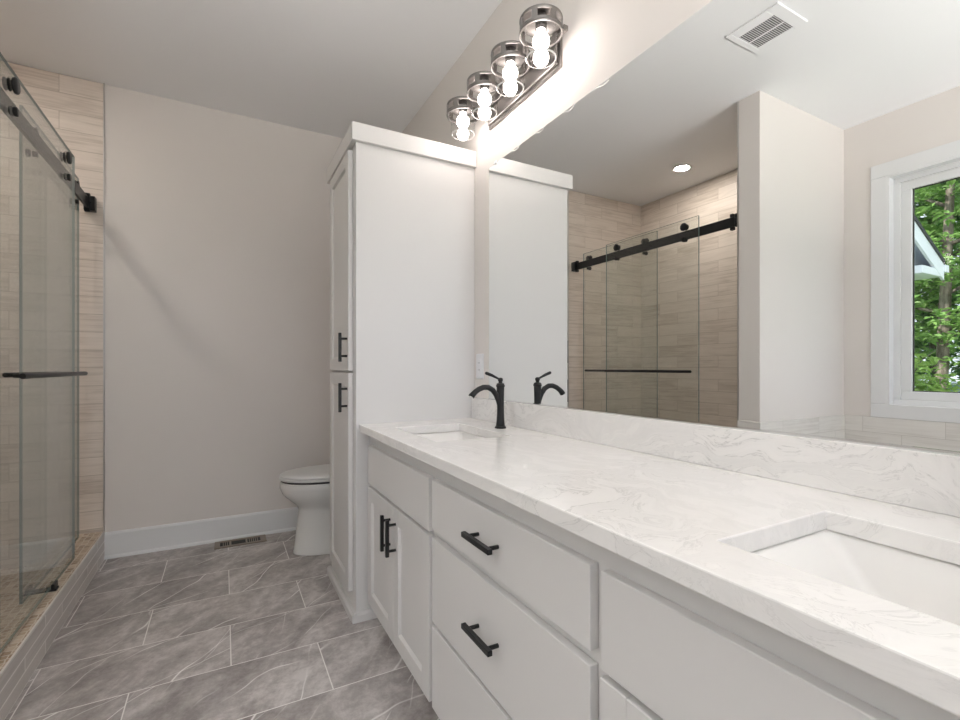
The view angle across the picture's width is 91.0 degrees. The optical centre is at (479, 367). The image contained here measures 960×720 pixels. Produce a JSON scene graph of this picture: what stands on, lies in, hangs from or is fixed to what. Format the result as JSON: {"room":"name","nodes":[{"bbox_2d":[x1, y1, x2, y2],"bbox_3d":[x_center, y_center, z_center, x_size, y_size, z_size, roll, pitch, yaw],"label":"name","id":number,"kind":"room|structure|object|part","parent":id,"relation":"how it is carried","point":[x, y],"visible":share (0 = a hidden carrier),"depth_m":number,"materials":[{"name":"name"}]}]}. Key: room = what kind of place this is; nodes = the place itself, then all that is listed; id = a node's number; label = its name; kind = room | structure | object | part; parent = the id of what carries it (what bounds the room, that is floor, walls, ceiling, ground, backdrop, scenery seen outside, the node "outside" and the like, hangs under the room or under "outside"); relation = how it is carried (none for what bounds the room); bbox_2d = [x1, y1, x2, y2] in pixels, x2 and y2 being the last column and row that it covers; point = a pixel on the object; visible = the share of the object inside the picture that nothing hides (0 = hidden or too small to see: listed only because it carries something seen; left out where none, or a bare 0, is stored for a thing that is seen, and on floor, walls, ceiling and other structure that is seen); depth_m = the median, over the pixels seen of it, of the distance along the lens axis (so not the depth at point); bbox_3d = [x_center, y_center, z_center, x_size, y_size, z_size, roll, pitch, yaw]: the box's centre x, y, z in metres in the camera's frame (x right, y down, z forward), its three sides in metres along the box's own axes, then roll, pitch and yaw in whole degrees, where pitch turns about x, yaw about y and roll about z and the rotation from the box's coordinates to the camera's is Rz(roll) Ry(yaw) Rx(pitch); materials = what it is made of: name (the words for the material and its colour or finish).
{"room":"bathroom","nodes":[
{"label":"bathroom","id":0,"kind":"room"},
{"bbox_2d":[0,60,342,568],"bbox_3d":[-1.971,-0.265,2.907,2.866,2.736,0.160,0,0,-29],"label":"wall","id":1,"kind":"structure","parent":0,"point":[217,222],"depth_m":2.84,"materials":[{"name":"white paint"}]},
{"bbox_2d":[0,86,96,212],"bbox_3d":[-1.827,-0.923,1.971,0.051,0.103,1.621,0,0,-29],"label":"shower rail","id":2,"kind":"object","parent":1,"relation":"attached to","point":[89,202],"visible":1,"depth_m":1.99,"materials":[{"name":"black metal"}]},
{"bbox_2d":[0,52,87,652],"bbox_3d":[-1.879,-0.050,2.067,0.164,1.961,1.244,0,0,-29],"label":"door","id":3,"kind":"structure","parent":2,"relation":"hanging from","point":[21,108],"depth_m":1.88,"materials":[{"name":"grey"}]},
{"bbox_2d":[103,83,104,530],"bbox_3d":[-1.776,-0.345,1.999,0.007,2.576,1.642,0,0,-29],"label":"trim","id":4,"kind":"structure","parent":1,"relation":"attached to","point":[103,83],"depth_m":2.71,"materials":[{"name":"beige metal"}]},
{"bbox_2d":[104,507,298,559],"bbox_3d":[-1.416,1.028,3.115,1.692,0.150,0.024,0,0,-29],"label":"baseboard","id":5,"kind":"structure","parent":1,"relation":"attached to","point":[128,542],"depth_m":2.92,"materials":[{"name":"white paint"}]},
{"bbox_2d":[0,530,439,719],"bbox_3d":[-0.659,1.148,0.652,3.016,0.150,5.375,0,0,-29],"label":"floor","id":6,"kind":"structure","parent":0,"point":[260,630],"depth_m":1.85,"materials":[{"name":"tile"}]},
{"bbox_2d":[0,531,104,719],"bbox_3d":[-1.836,1.027,1.966,0.145,0.152,1.642,0,0,-29],"label":"shower curb","id":7,"kind":"object","parent":6,"relation":"on","point":[13,681],"visible":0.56,"depth_m":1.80,"materials":[{"name":"tile"}]},
{"bbox_2d":[23,580,58,595],"bbox_3d":[-1.842,0.928,1.981,0.104,0.030,0.050,0,0,-29],"label":"guide","id":8,"kind":"object","parent":7,"relation":"on","point":[54,586],"visible":1,"depth_m":1.98,"materials":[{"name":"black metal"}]},
{"bbox_2d":[0,531,104,677],"bbox_3d":[-1.775,0.947,1.999,0.007,0.009,1.642,0,0,-29],"label":"trim","id":9,"kind":"structure","parent":7,"relation":"attached to","point":[26,638],"depth_m":1.80,"materials":[{"name":"tile"}]},
{"bbox_2d":[214,534,266,549],"bbox_3d":[-1.508,1.100,2.972,0.290,0.006,0.123,0,0,-29],"label":"floor vent","id":10,"kind":"object","parent":6,"relation":"in","point":[260,538],"visible":1,"depth_m":2.97,"materials":[{"name":"brown"}]},
{"bbox_2d":[279,464,329,555],"bbox_3d":[-0.826,0.697,2.949,0.794,0.812,0.430,0,0,-29],"label":"toilet","id":11,"kind":"object","parent":6,"relation":"on","point":[308,487],"visible":0.33,"depth_m":2.77,"materials":[{"name":"white ceramic"}]},
{"bbox_3d":[-0.931,0.654,2.891,0.554,0.015,0.364,0,0,-29],"label":"seat","id":12,"kind":"part","parent":11,"relation":"part of","materials":[{"name":"white plastic"}]},
{"bbox_3d":[-0.931,0.632,2.892,0.553,0.025,0.362,0,0,-29],"label":"lid","id":13,"kind":"part","parent":11,"relation":"part of","materials":[{"name":"white plastic"}]},
{"bbox_2d":[327,121,475,623],"bbox_3d":[-0.434,0.022,2.406,0.643,2.161,0.567,0,0,-29],"label":"tall cabinet","id":14,"kind":"object","parent":6,"relation":"on","point":[402,206],"visible":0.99,"depth_m":2.17,"materials":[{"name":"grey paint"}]},
{"bbox_3d":[-0.673,0.510,2.272,0.020,0.968,0.415,0,0,-29],"label":"door","id":15,"kind":"part","parent":14,"relation":"part of","materials":[{"name":"grey paint"}]},
{"bbox_3d":[-0.673,-0.474,2.272,0.020,0.980,0.415,0,0,-29],"label":"door","id":16,"kind":"part","parent":14,"relation":"part of","materials":[{"name":"grey paint"}]},
{"bbox_3d":[-0.610,0.135,2.094,0.038,0.129,0.012,0,0,-29],"label":"handle","id":17,"kind":"part","parent":14,"relation":"part of","materials":[{"name":"black metal"}]},
{"bbox_3d":[-0.610,-0.088,2.094,0.038,0.129,0.012,0,0,-29],"label":"handle","id":18,"kind":"part","parent":14,"relation":"part of","materials":[{"name":"black metal"}]},
{"bbox_3d":[-0.632,1.083,2.299,0.115,0.040,0.567,0,0,-29],"label":"moulding","id":19,"kind":"part","parent":14,"relation":"part of","materials":[{"name":"grey paint"}]},
{"bbox_3d":[-0.418,-1.019,2.415,0.605,0.078,0.567,0,0,-29],"label":"crown","id":20,"kind":"part","parent":14,"relation":"part of","materials":[{"name":"grey paint"}]},
{"bbox_2d":[368,437,435,701],"bbox_3d":[-0.104,0.693,1.862,0.582,0.821,0.740,0,0,-29],"label":"base cabinet","id":21,"kind":"object","parent":6,"relation":"on","point":[400,531],"visible":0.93,"depth_m":1.65,"materials":[{"name":"grey paint"}]},
{"bbox_3d":[-0.394,0.762,1.885,0.019,0.502,0.344,0,0,-29],"label":"door","id":22,"kind":"part","parent":21,"relation":"part of","materials":[{"name":"grey paint"}]},
{"bbox_3d":[-0.351,0.613,1.747,0.038,0.132,0.012,0,0,-29],"label":"handle","id":23,"kind":"part","parent":21,"relation":"part of","materials":[{"name":"black metal"}]},
{"bbox_3d":[-0.321,0.613,1.691,0.038,0.132,0.012,0,0,-29],"label":"handle","id":24,"kind":"part","parent":21,"relation":"part of","materials":[{"name":"black metal"}]},
{"bbox_3d":[-0.228,0.762,1.580,0.019,0.502,0.344,0,0,-29],"label":"door","id":25,"kind":"part","parent":21,"relation":"part of","materials":[{"name":"grey paint"}]},
{"bbox_2d":[432,468,603,719],"bbox_3d":[0.243,0.693,1.223,0.582,0.821,0.715,0,0,-29],"label":"base cabinet","id":26,"kind":"object","parent":6,"relation":"on","point":[516,594],"visible":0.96,"depth_m":1.03,"materials":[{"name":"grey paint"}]},
{"bbox_3d":[0.030,0.891,1.107,0.020,0.243,0.691,0,0,-29],"label":"drawer","id":27,"kind":"part","parent":26,"relation":"part of","materials":[{"name":"grey paint"}]},
{"bbox_3d":[0.002,0.629,1.098,0.038,0.012,0.133,0,0,-29],"label":"handle","id":28,"kind":"part","parent":26,"relation":"part of","materials":[{"name":"black metal"}]},
{"bbox_3d":[0.002,0.406,1.098,0.038,0.012,0.133,0,0,-29],"label":"handle","id":29,"kind":"part","parent":26,"relation":"part of","materials":[{"name":"black metal"}]},
{"bbox_3d":[0.030,0.408,1.107,0.020,0.147,0.691,0,0,-29],"label":"drawer","id":30,"kind":"part","parent":26,"relation":"part of","materials":[{"name":"grey paint"}]},
{"bbox_2d":[600,548,959,719],"bbox_3d":[0.598,0.693,0.571,0.582,0.821,0.769,0,0,-29],"label":"base cabinet","id":31,"kind":"object","parent":6,"relation":"on","point":[670,651],"visible":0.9,"depth_m":0.61,"materials":[{"name":"grey paint"}]},
{"bbox_3d":[0.294,0.762,0.620,0.019,0.502,0.370,0,0,-29],"label":"door","id":32,"kind":"part","parent":31,"relation":"part of","materials":[{"name":"grey paint"}]},
{"bbox_2d":[359,418,959,716],"bbox_3d":[0.261,0.266,1.204,0.570,0.033,2.246,0,0,-29],"label":"countertop","id":33,"kind":"structure","parent":31,"relation":"on","point":[698,527],"depth_m":0.76,"materials":[{"name":"stone"}]},
{"bbox_2d":[415,431,484,441],"bbox_3d":[-0.118,0.357,1.832,0.345,0.150,0.480,0,0,-29],"label":"undermount sink","id":34,"kind":"object","parent":33,"relation":"in","point":[451,435],"visible":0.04,"depth_m":2.04,"materials":[{"name":"white ceramic"}]},
{"bbox_2d":[469,372,505,428],"bbox_3d":[0.030,0.133,1.900,0.170,0.231,0.048,0,0,-29],"label":"faucet","id":35,"kind":"object","parent":33,"relation":"on","point":[498,395],"visible":1,"depth_m":1.91,"materials":[{"name":"black metal"}]},
{"bbox_3d":[0.025,0.135,1.897,0.158,0.129,0.026,0,0,-29],"label":"spout","id":36,"kind":"part","parent":35,"relation":"part of","materials":[{"name":"black metal"}]},
{"bbox_3d":[0.057,0.042,1.915,0.082,0.048,0.021,0,0,-29],"label":"lever","id":37,"kind":"part","parent":35,"relation":"part of","materials":[{"name":"black metal"}]},
{"bbox_2d":[751,529,959,625],"bbox_3d":[0.574,0.357,0.560,0.345,0.150,0.482,0,0,-29],"label":"undermount sink","id":38,"kind":"object","parent":33,"relation":"in","point":[930,586],"visible":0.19,"depth_m":0.74,"materials":[{"name":"white ceramic"}]},
{"bbox_2d":[0,0,501,137],"bbox_3d":[-0.659,-1.708,0.652,3.016,0.150,5.375,0,0,-29],"label":"ceiling","id":39,"kind":"structure","parent":0,"point":[318,66],"depth_m":2.42,"materials":[{"name":"white paint"}]},
{"bbox_2d":[402,0,953,454],"bbox_3d":[0.600,-0.265,1.336,0.150,2.736,5.375,0,0,-29],"label":"wall","id":40,"kind":"structure","parent":0,"point":[602,37],"depth_m":1.88,"materials":[{"name":"white paint"}]},
{"bbox_2d":[476,354,483,378],"bbox_3d":[-0.002,-0.004,2.275,0.009,0.121,0.070,0,0,-29],"label":"wall outlet","id":41,"kind":"object","parent":40,"relation":"attached to","point":[479,357],"visible":1,"depth_m":2.27,"materials":[{"name":"white plastic"}]},
{"bbox_2d":[477,359,480,372],"bbox_3d":[-0.004,-0.004,2.274,0.004,0.069,0.032,0,0,-29],"label":"socket","id":42,"kind":"object","parent":41,"relation":"attached to","point":[478,360],"depth_m":2.27,"materials":[{"name":"grey plastic"}]},
{"bbox_2d":[446,3,567,140],"bbox_3d":[0.088,-1.145,1.909,0.201,0.203,0.758,0,0,-29],"label":"vanity light","id":43,"kind":"object","parent":40,"relation":"attached to","point":[538,21],"visible":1,"depth_m":1.81,"materials":[{"name":"silver metal"}]},
{"bbox_2d":[459,99,466,113],"bbox_3d":[-0.078,-1.196,2.164,0.040,0.058,0.040,0,0,-29],"label":"socket","id":44,"kind":"object","parent":43,"relation":"attached to","point":[461,101],"depth_m":2.15,"materials":[{"name":"silver metal"}]},
{"bbox_3d":[-0.078,-1.107,2.164,0.059,0.128,0.059,0,0,-29],"label":"bulb","id":45,"kind":"part","parent":43,"relation":"part of","materials":[{"name":"white glass"}]},
{"bbox_2d":[480,75,488,90],"bbox_3d":[0.019,-1.196,1.985,0.040,0.058,0.040,0,0,-29],"label":"socket","id":46,"kind":"object","parent":43,"relation":"attached to","point":[484,87],"depth_m":1.97,"materials":[{"name":"silver metal"}]},
{"bbox_3d":[0.019,-1.123,1.985,0.111,0.116,0.111,0,0,-29],"label":"lamp shade","id":47,"kind":"part","parent":43,"relation":"part of","materials":[{"name":"clear glass"}]},
{"bbox_3d":[0.019,-1.107,1.985,0.059,0.128,0.059,0,0,-29],"label":"bulb","id":48,"kind":"part","parent":43,"relation":"part of","materials":[{"name":"white glass"}]},
{"bbox_2d":[505,46,515,63],"bbox_3d":[0.116,-1.196,1.807,0.040,0.058,0.040,0,0,-29],"label":"socket","id":49,"kind":"object","parent":43,"relation":"attached to","point":[510,59],"depth_m":1.79,"materials":[{"name":"silver metal"}]},
{"bbox_3d":[0.116,-1.107,1.807,0.059,0.128,0.059,0,0,-29],"label":"bulb","id":50,"kind":"part","parent":43,"relation":"part of","materials":[{"name":"white glass"}]},
{"bbox_2d":[535,11,546,32],"bbox_3d":[0.211,-1.196,1.632,0.040,0.058,0.040,0,0,-29],"label":"socket","id":51,"kind":"object","parent":43,"relation":"attached to","point":[541,25],"depth_m":1.62,"materials":[{"name":"silver metal"}]},
{"bbox_3d":[0.211,-1.107,1.632,0.059,0.128,0.059,0,0,-29],"label":"bulb","id":52,"kind":"part","parent":43,"relation":"part of","materials":[{"name":"white glass"}]},
{"bbox_2d":[471,397,959,517],"bbox_3d":[0.502,0.199,1.335,0.020,0.101,2.246,0,0,-29],"label":"backsplash","id":53,"kind":"structure","parent":40,"relation":"attached to","point":[917,479],"depth_m":1.04,"materials":[{"name":"stone"}]},
{"bbox_2d":[488,0,959,454],"bbox_3d":[0.543,-0.395,1.276,0.006,1.086,2.103,0,0,-29],"label":"wall mirror","id":54,"kind":"object","parent":40,"relation":"attached to","point":[752,222],"visible":1,"depth_m":1.10,"materials":[{"name":"silver mirror"}]}
]}

